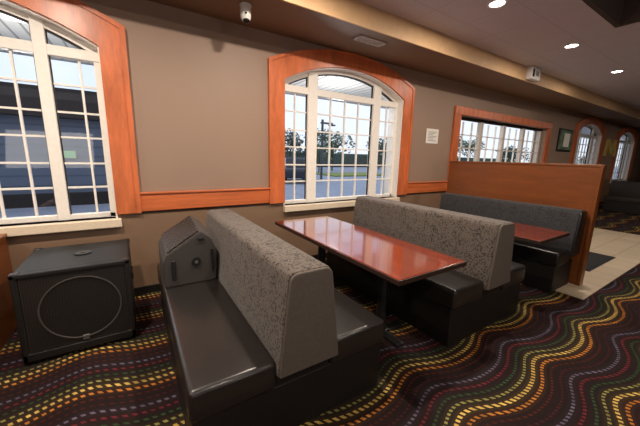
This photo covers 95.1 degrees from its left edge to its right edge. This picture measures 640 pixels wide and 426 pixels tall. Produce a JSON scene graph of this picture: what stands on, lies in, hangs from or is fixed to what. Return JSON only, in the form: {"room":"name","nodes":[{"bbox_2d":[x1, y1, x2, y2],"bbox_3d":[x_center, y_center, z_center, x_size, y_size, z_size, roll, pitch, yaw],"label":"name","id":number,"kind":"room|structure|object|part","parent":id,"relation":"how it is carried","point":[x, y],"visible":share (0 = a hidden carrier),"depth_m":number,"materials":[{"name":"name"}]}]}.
{"room":"restaurant dining area","nodes":[
{"label":"restaurant dining area","id":0,"kind":"room"},
{"bbox_2d":[0,204,639,425],"bbox_3d":[8.586,0.999,4.404,29.300,0.120,10.050,-6,13,-32],"label":"floor","id":1,"kind":"structure","parent":0,"point":[559,359],"depth_m":2.12,"materials":[{"name":"carpet"}]},
{"bbox_2d":[0,233,16,351],"bbox_3d":[-2.159,0.789,1.639,0.100,0.830,2.370,-6,13,-32],"label":"panel","id":2,"kind":"object","parent":1,"relation":"on","point":[8,324],"visible":0.78,"depth_m":2.45,"materials":[{"name":"brown wood"}]},
{"bbox_2d":[7,238,135,363],"bbox_3d":[-2.019,0.682,2.522,0.708,0.713,0.702,-6,13,-32],"label":"subwoofer","id":3,"kind":"object","parent":1,"relation":"on","point":[65,299],"visible":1,"depth_m":2.24,"materials":[{"name":"grey paint"}]},
{"bbox_2d":[15,264,130,354],"bbox_3d":[-1.841,0.717,2.234,0.630,0.580,0.003,-6,13,-32],"label":"grille","id":4,"kind":"object","parent":3,"relation":"attached to","point":[81,308],"depth_m":2.22,"materials":[{"name":"grey paint"}]},
{"bbox_2d":[157,209,383,425],"bbox_3d":[-0.564,0.607,2.371,1.210,0.985,1.923,-6,13,-32],"label":"bench","id":5,"kind":"object","parent":1,"relation":"on","point":[270,340],"visible":0.95,"depth_m":1.67,"materials":[{"name":"grey fabric"}]},
{"bbox_2d":[158,216,216,287],"bbox_3d":[-1.153,0.303,2.531,0.405,0.490,0.444,-6,13,-32],"label":"wedge monitor","id":6,"kind":"object","parent":5,"relation":"on","point":[187,252],"visible":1,"depth_m":2.39,"materials":[{"name":"grey paint"}]},
{"bbox_3d":[-1.151,0.455,2.305,0.033,0.160,0.015,-6,13,-32],"label":"handle","id":7,"kind":"part","parent":6,"relation":"part of","materials":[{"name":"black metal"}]},
{"bbox_2d":[162,216,198,252],"bbox_3d":[-1.195,0.169,2.484,0.242,0.211,0.394,-6,13,-32],"label":"grille","id":8,"kind":"object","parent":6,"relation":"attached to","point":[183,237],"depth_m":2.39,"materials":[{"name":"black metal"}]},
{"bbox_3d":[-1.010,0.397,2.389,0.070,0.070,0.012,-6,13,-32],"label":"jack plate","id":9,"kind":"part","parent":6,"relation":"part of","materials":[{"name":"black metal"}]},
{"bbox_3d":[-0.906,0.711,2.197,0.430,0.170,1.880,-6,13,-32],"label":"seat","id":10,"kind":"part","parent":5,"relation":"part of","materials":[{"name":"black leather"}]},
{"bbox_3d":[-0.560,0.399,2.343,0.377,0.565,1.903,-6,13,-32],"label":"backrest","id":11,"kind":"part","parent":5,"relation":"part of","materials":[{"name":"grey fabric"}]},
{"bbox_3d":[-0.046,0.564,1.549,0.370,0.556,0.024,-6,13,-32],"label":"panel","id":12,"kind":"part","parent":5,"relation":"part of","materials":[{"name":"grey fabric"}]},
{"bbox_3d":[-0.252,0.648,2.608,0.440,0.170,1.880,-6,13,-32],"label":"seat","id":13,"kind":"part","parent":5,"relation":"part of","materials":[{"name":"black leather"}]},
{"bbox_2d":[275,216,466,347],"bbox_3d":[0.296,0.617,2.989,0.761,0.772,1.981,-6,13,-32],"label":"table","id":14,"kind":"object","parent":1,"relation":"on","point":[398,262],"visible":0.75,"depth_m":2.55,"materials":[{"name":"brown wood"}]},
{"bbox_2d":[327,196,525,346],"bbox_3d":[1.100,0.427,3.411,1.210,1.024,1.923,-6,13,-32],"label":"bench","id":15,"kind":"object","parent":1,"relation":"on","point":[449,307],"visible":0.81,"depth_m":2.73,"materials":[{"name":"grey fabric"}]},
{"bbox_3d":[1.104,0.211,3.381,0.377,0.588,1.903,-6,13,-32],"label":"backrest","id":16,"kind":"part","parent":15,"relation":"part of","materials":[{"name":"grey fabric"}]},
{"bbox_3d":[0.757,0.534,3.237,0.430,0.177,1.880,-6,13,-32],"label":"seat","id":17,"kind":"part","parent":15,"relation":"part of","materials":[{"name":"black leather"}]},
{"bbox_3d":[1.618,0.375,2.587,0.370,0.578,0.024,-6,13,-32],"label":"panel","id":18,"kind":"part","parent":15,"relation":"part of","materials":[{"name":"grey fabric"}]},
{"bbox_3d":[1.412,0.471,3.648,0.440,0.177,1.880,-6,13,-32],"label":"seat","id":19,"kind":"part","parent":15,"relation":"part of","materials":[{"name":"black leather"}]},
{"bbox_2d":[439,193,586,292],"bbox_3d":[2.533,0.306,4.322,0.565,0.985,1.908,-6,13,-32],"label":"bench","id":20,"kind":"object","parent":1,"relation":"on","point":[548,265],"visible":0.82,"depth_m":3.72,"materials":[{"name":"fabric"}]},
{"bbox_3d":[2.660,0.086,4.371,0.263,0.565,1.888,-6,13,-32],"label":"backrest","id":21,"kind":"part","parent":20,"relation":"part of","materials":[{"name":"grey fabric"}]},
{"bbox_3d":[2.433,0.389,4.292,0.350,0.170,1.880,-6,13,-32],"label":"seat","id":22,"kind":"part","parent":20,"relation":"part of","materials":[{"name":"leather"}]},
{"bbox_3d":[3.170,0.249,3.583,0.256,0.556,0.024,-6,13,-32],"label":"panel","id":23,"kind":"part","parent":20,"relation":"part of","materials":[{"name":"fabric"}]},
{"bbox_2d":[512,222,569,291],"bbox_3d":[2.052,0.457,4.093,0.761,0.753,1.981,-6,13,-32],"label":"table","id":24,"kind":"object","parent":1,"relation":"on","point":[528,233],"visible":0.28,"depth_m":3.30,"materials":[{"name":"brown wood"}]},
{"bbox_2d":[555,228,639,299],"bbox_3d":[4.506,0.566,5.809,5.130,0.006,2.610,-6,13,-32],"label":"floor tile","id":25,"kind":"structure","parent":1,"relation":"on","point":[625,247],"depth_m":4.77,"materials":[{"name":"beige tile"}]},
{"bbox_2d":[447,161,607,285],"bbox_3d":[2.835,0.006,4.451,0.120,1.529,2.025,-6,13,-32],"label":"wall","id":26,"kind":"structure","parent":25,"relation":"on","point":[574,186],"depth_m":3.98,"materials":[{"name":"brown wood"}]},
{"bbox_3d":[3.366,0.176,3.630,0.116,1.529,0.030,-6,13,-32],"label":"post","id":27,"kind":"part","parent":26,"relation":"part of","materials":[{"name":"brown wood"}]},
{"bbox_2d":[585,252,615,271],"bbox_3d":[4.178,0.711,4.968,1.260,0.012,0.960,-6,13,-32],"label":"floor mat","id":28,"kind":"object","parent":25,"relation":"on","point":[595,260],"visible":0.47,"depth_m":4.71,"materials":[{"name":"rubber"}]},
{"bbox_2d":[602,181,639,214],"bbox_3d":[10.561,-0.467,9.348,1.210,0.985,1.923,-6,13,-32],"label":"bench","id":29,"kind":"object","parent":1,"relation":"on","point":[623,196],"visible":1,"depth_m":9.60,"materials":[{"name":"black leather"}]},
{"bbox_3d":[10.218,-0.363,9.174,0.430,0.170,1.880,-6,13,-32],"label":"seat","id":30,"kind":"part","parent":29,"relation":"part of","materials":[{"name":"black leather"}]},
{"bbox_3d":[10.565,-0.676,9.319,0.377,0.565,1.903,-6,13,-32],"label":"backrest","id":31,"kind":"part","parent":29,"relation":"part of","materials":[{"name":"black leather"}]},
{"bbox_2d":[0,0,639,287],"bbox_3d":[6.019,-1.617,8.094,29.000,3.500,0.300,-6,13,-32],"label":"wall","id":32,"kind":"structure","parent":0,"point":[199,83],"depth_m":3.33,"materials":[{"name":"paint"}]},
{"bbox_2d":[0,0,269,236],"bbox_3d":[-2.433,-0.935,2.729,4.067,2.200,0.360,-6,13,-32],"label":"window","id":33,"kind":"structure","parent":32,"relation":"in","point":[100,40],"depth_m":2.76,"materials":[{"name":"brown wood"}]},
{"bbox_3d":[-3.078,0.093,2.544,2.154,0.050,0.070,-6,13,-32],"label":"rail","id":34,"kind":"part","parent":33,"relation":"part of","materials":[{"name":"white paint"}]},
{"bbox_3d":[-3.059,0.161,2.552,2.220,0.085,0.360,-6,13,-32],"label":"sill","id":35,"kind":"part","parent":33,"relation":"part of","materials":[{"name":"white wood"}]},
{"bbox_3d":[-2.967,-0.915,2.210,2.614,2.070,0.050,-6,13,-32],"label":"edge moulding","id":36,"kind":"part","parent":33,"relation":"part of","materials":[{"name":"brown wood"}]},
{"bbox_3d":[-1.273,-0.263,3.444,1.460,0.025,0.040,-6,13,-32],"label":"cap moulding","id":37,"kind":"part","parent":33,"relation":"part of","materials":[{"name":"brown wood"}]},
{"bbox_2d":[0,13,623,143],"bbox_3d":[4.004,-3.085,8.249,44.000,0.370,2.580,-6,13,-32],"label":"entrance canopy","id":38,"kind":"object","parent":32,"relation":"attached to","point":[10,27],"visible":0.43,"depth_m":5.29,"materials":[{"name":"white"}]},
{"bbox_2d":[0,13,24,22],"bbox_3d":[-3.295,-2.111,3.172,0.240,0.030,0.120,-6,13,-32],"label":"light","id":39,"kind":"object","parent":38,"relation":"attached to","point":[3,16],"depth_m":3.14,"materials":[{"name":"white"}]},
{"bbox_2d":[330,81,343,84],"bbox_3d":[0.324,-2.494,5.615,0.240,0.030,0.120,-6,13,-32],"label":"light","id":40,"kind":"object","parent":38,"relation":"attached to","point":[331,82],"depth_m":5.59,"materials":[{"name":"white"}]},
{"bbox_2d":[267,49,447,211],"bbox_3d":[0.885,-1.256,4.810,3.807,2.200,0.360,-6,13,-32],"label":"window","id":41,"kind":"structure","parent":32,"relation":"in","point":[285,69],"depth_m":4.31,"materials":[{"name":"brown wood"}]},
{"bbox_3d":[0.350,-0.238,4.693,2.154,0.050,0.070,-6,13,-32],"label":"rail","id":42,"kind":"part","parent":41,"relation":"part of","materials":[{"name":"white paint"}]},
{"bbox_3d":[0.369,-0.170,4.702,2.220,0.085,0.360,-6,13,-32],"label":"sill","id":43,"kind":"part","parent":41,"relation":"part of","materials":[{"name":"white wood"}]},
{"bbox_3d":[0.372,-1.144,4.519,2.154,1.896,0.070,-6,13,-32],"label":"frame","id":44,"kind":"part","parent":41,"relation":"part of","materials":[{"name":"white paint"}]},
{"bbox_3d":[2.045,-0.584,5.525,1.200,0.025,0.040,-6,13,-32],"label":"cap moulding","id":45,"kind":"part","parent":41,"relation":"part of","materials":[{"name":"brown wood"}]},
{"bbox_2d":[134,202,603,295],"bbox_3d":[6.063,0.084,8.286,29.000,0.090,0.015,-6,13,-32],"label":"baseboard","id":46,"kind":"structure","parent":32,"relation":"attached to","point":[155,287],"depth_m":3.28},
{"bbox_2d":[148,0,639,128],"bbox_3d":[6.346,-2.879,7.378,29.000,0.295,0.800,-6,13,-32],"label":"soffit","id":47,"kind":"structure","parent":32,"relation":"attached to","point":[333,24],"depth_m":3.90,"materials":[{"name":"paint"}]},
{"bbox_2d":[240,2,250,23],"bbox_3d":[-0.733,-1.960,2.888,0.112,0.177,0.115,-6,13,-32],"label":"security camera","id":48,"kind":"object","parent":47,"relation":"attached to","point":[245,7],"visible":1,"depth_m":2.85,"materials":[{"name":"white plastic"}]},
{"bbox_2d":[353,35,386,46],"bbox_3d":[0.629,-2.164,3.687,0.440,0.014,0.150,-6,13,-32],"label":"air vent","id":49,"kind":"object","parent":47,"relation":"attached to","point":[360,38],"visible":1,"depth_m":3.67,"materials":[{"name":"white metal"}]},
{"bbox_2d":[526,66,540,81],"bbox_3d":[3.880,-2.521,5.313,0.350,0.205,0.095,-6,13,-32],"label":"wall fixture","id":50,"kind":"object","parent":47,"relation":"attached to","point":[533,73],"visible":1,"depth_m":5.25,"materials":[{"name":"white plastic"}]},
{"bbox_2d":[426,128,438,143],"bbox_3d":[2.071,-1.416,5.393,0.340,0.260,0.007,-6,13,-32],"label":"notice sheet","id":51,"kind":"object","parent":32,"relation":"attached to","point":[431,134],"visible":1,"depth_m":5.39,"materials":[{"name":"white paper"}]},
{"bbox_2d":[446,105,552,192],"bbox_3d":[4.340,-1.411,6.950,4.320,1.690,0.225,-6,13,-32],"label":"window","id":52,"kind":"structure","parent":32,"relation":"in","point":[459,111],"depth_m":6.69,"materials":[{"name":"brown wood"}]},
{"bbox_3d":[2.648,-1.203,5.790,0.200,1.440,0.045,-6,13,-32],"label":"frame post","id":53,"kind":"part","parent":52,"relation":"part of","materials":[{"name":"brown wood"}]},
{"bbox_3d":[6.127,-1.539,7.971,0.200,1.440,0.045,-6,13,-32],"label":"frame post","id":54,"kind":"part","parent":52,"relation":"part of","materials":[{"name":"brown wood"}]},
{"bbox_2d":[556,128,573,151],"bbox_3d":[7.112,-2.110,8.494,0.950,0.630,0.036,-6,13,-32],"label":"framed picture","id":55,"kind":"object","parent":32,"relation":"attached to","point":[564,140],"visible":1,"depth_m":8.44,"materials":[{"name":"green paper"}]},
{"bbox_2d":[558,130,572,149],"bbox_3d":[7.119,-2.108,8.483,0.850,0.530,0.004,-6,13,-32],"label":"print","id":56,"kind":"object","parent":55,"relation":"attached to","point":[564,136],"depth_m":8.45},
{"bbox_2d":[569,117,606,164],"bbox_3d":[8.699,-2.011,9.709,2.614,2.200,0.360,-6,13,-32],"label":"window","id":57,"kind":"structure","parent":32,"relation":"in","point":[596,129],"depth_m":9.83,"materials":[{"name":"brown wood"}]},
{"bbox_3d":[8.689,-1.947,9.734,2.154,1.896,0.070,-6,13,-32],"label":"frame","id":58,"kind":"part","parent":57,"relation":"part of","materials":[{"name":"white paint"}]},
{"bbox_2d":[602,139,616,156],"bbox_3d":[10.621,-2.383,10.694,1.247,0.600,0.058,-6,13,-32],"label":"letter sign","id":59,"kind":"object","parent":32,"relation":"attached to","point":[609,148],"visible":1,"depth_m":10.63,"materials":[{"name":"gold metal"}]},
{"bbox_2d":[608,127,638,182],"bbox_3d":[12.161,-2.345,11.880,2.614,2.200,0.360,-6,13,-32],"label":"window","id":60,"kind":"structure","parent":32,"relation":"in","point":[630,136],"depth_m":12.15,"materials":[{"name":"brown wood"}]},
{"bbox_3d":[12.151,-2.282,11.905,2.154,1.896,0.070,-6,13,-32],"label":"frame","id":61,"kind":"part","parent":60,"relation":"part of","materials":[{"name":"white paint"}]},
{"bbox_2d":[357,0,639,110],"bbox_3d":[8.921,-2.385,3.348,29.000,0.500,8.810,-6,13,-32],"label":"ceiling","id":62,"kind":"structure","parent":0,"point":[527,33],"depth_m":3.84,"materials":[{"name":"beige paint"}]},
{"bbox_2d":[487,0,507,7],"bbox_3d":[1.907,-2.253,3.147,0.196,0.013,0.196,-6,13,-32],"label":"recessed light","id":63,"kind":"object","parent":62,"relation":"in","point":[494,3],"visible":1,"depth_m":3.15,"materials":[{"name":"white plastic"}]},
{"bbox_2d":[563,43,580,48],"bbox_3d":[3.646,-2.421,4.238,0.196,0.013,0.196,-6,13,-32],"label":"recessed light","id":64,"kind":"object","parent":62,"relation":"in","point":[572,45],"visible":1,"depth_m":4.22,"materials":[{"name":"white plastic"}]},
{"bbox_2d":[610,70,624,72],"bbox_3d":[5.453,-2.596,5.371,0.196,0.013,0.196,-6,13,-32],"label":"recessed light","id":65,"kind":"object","parent":62,"relation":"in","point":[614,71],"visible":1,"depth_m":5.36,"materials":[{"name":"white plastic"}]},
{"label":"outside","id":66,"kind":"structure","parent":0,"visible":0},
{"bbox_2d":[0,167,617,217],"bbox_3d":[15.199,-18.095,105.176,260.000,0.100,156.080,-6,13,-32],"label":"ground","id":67,"kind":"structure","parent":66,"point":[321,186],"depth_m":15.00,"materials":[{"name":"grey asphalt"}]},
{"bbox_2d":[0,81,108,208],"bbox_3d":[-15.811,-1.853,7.459,22.100,3.470,6.700,-6,13,-32],"label":"outbuilding","id":68,"kind":"structure","parent":67,"relation":"on","point":[12,149],"depth_m":8.70,"materials":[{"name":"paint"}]},
{"bbox_2d":[285,158,304,182],"bbox_3d":[-1.720,-2.982,20.043,1.808,1.599,4.420,-1,11,-11],"label":"parked car","id":69,"kind":"object","parent":67,"relation":"on","point":[299,169],"visible":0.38,"depth_m":18.03,"materials":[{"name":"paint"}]},
{"bbox_2d":[285,128,304,157],"bbox_3d":[-3.272,-6.995,32.553,3.146,4.683,3.964,-6,13,-32],"label":"tree","id":70,"kind":"object","parent":67,"relation":"on","point":[289,141],"visible":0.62,"depth_m":31.83,"materials":[{"name":"green plant"}]},
{"bbox_2d":[316,141,331,172],"bbox_3d":[-0.330,-6.081,31.293,2.729,3.504,4.062,5,11,18],"label":"tree","id":71,"kind":"object","parent":67,"relation":"on","point":[318,144],"visible":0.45,"depth_m":31.26,"materials":[{"name":"green plant"}]},
{"bbox_3d":[-0.313,-6.796,31.155,2.729,2.048,4.062,5,11,18],"label":"crown","id":72,"kind":"part","parent":71,"relation":"part of","materials":[{"name":"green plant"}]},
{"bbox_2d":[320,119,335,178],"bbox_3d":[0.545,-4.794,22.330,1.250,4.400,0.300,-6,13,-32],"label":"utility pole","id":73,"kind":"object","parent":67,"relation":"on","point":[322,123],"visible":0.79,"depth_m":21.99,"materials":[{"name":"grey metal"}]},
{"bbox_3d":[0.144,-4.755,22.078,0.180,4.400,0.180,-6,13,-32],"label":"post","id":74,"kind":"part","parent":73,"relation":"part of","materials":[{"name":"grey metal"}]},
{"bbox_2d":[317,128,354,170],"bbox_3d":[1.626,-7.991,36.475,5.014,5.388,5.331,-6,13,-32],"label":"tree","id":75,"kind":"object","parent":67,"relation":"on","point":[338,140],"visible":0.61,"depth_m":36.10,"materials":[{"name":"green plant"}]},
{"bbox_2d":[316,172,384,176],"bbox_3d":[3.272,-3.857,29.127,7.000,0.120,4.000,-6,13,-32],"label":"lawn","id":76,"kind":"structure","parent":67,"relation":"on","point":[345,174],"depth_m":28.00,"materials":[{"name":"green plant"}]},
{"bbox_2d":[366,138,386,169],"bbox_3d":[9.113,-8.976,43.642,5.314,4.968,4.702,-6,13,-32],"label":"tree","id":77,"kind":"object","parent":67,"relation":"on","point":[380,154],"visible":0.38,"depth_m":43.17,"materials":[{"name":"green plant"}]},
{"bbox_2d":[285,152,506,166],"bbox_3d":[21.592,-11.250,63.930,74.000,2.350,2.500,-6,13,-32],"label":"hedge","id":78,"kind":"object","parent":67,"relation":"on","point":[348,158],"visible":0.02,"depth_m":52.56,"materials":[{"name":"green plant"}]},
{"bbox_2d":[458,139,484,159],"bbox_3d":[34.520,-13.928,67.888,5.756,6.730,7.127,-6,13,-32],"label":"tree","id":79,"kind":"object","parent":67,"relation":"on","point":[465,141],"visible":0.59,"depth_m":67.14,"materials":[{"name":"green plant"}]},
{"bbox_2d":[496,145,516,160],"bbox_3d":[45.418,-13.654,70.869,6.584,5.582,5.585,-6,13,-32],"label":"tree","id":80,"kind":"object","parent":67,"relation":"on","point":[510,149],"visible":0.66,"depth_m":70.14,"materials":[{"name":"green plant"}]},
{"bbox_2d":[506,147,528,161],"bbox_3d":[53.178,-15.019,78.816,5.737,5.626,6.248,-6,13,-32],"label":"tree","id":81,"kind":"object","parent":67,"relation":"on","point":[527,155],"visible":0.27,"depth_m":78.17,"materials":[{"name":"green plant"}]},
{"bbox_2d":[575,155,584,163],"bbox_3d":[91.237,-17.914,100.593,6.795,4.880,6.271,-6,13,-32],"label":"tree","id":82,"kind":"object","parent":67,"relation":"on","point":[584,155],"visible":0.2,"depth_m":100.96,"materials":[{"name":"green plant"}]}
]}

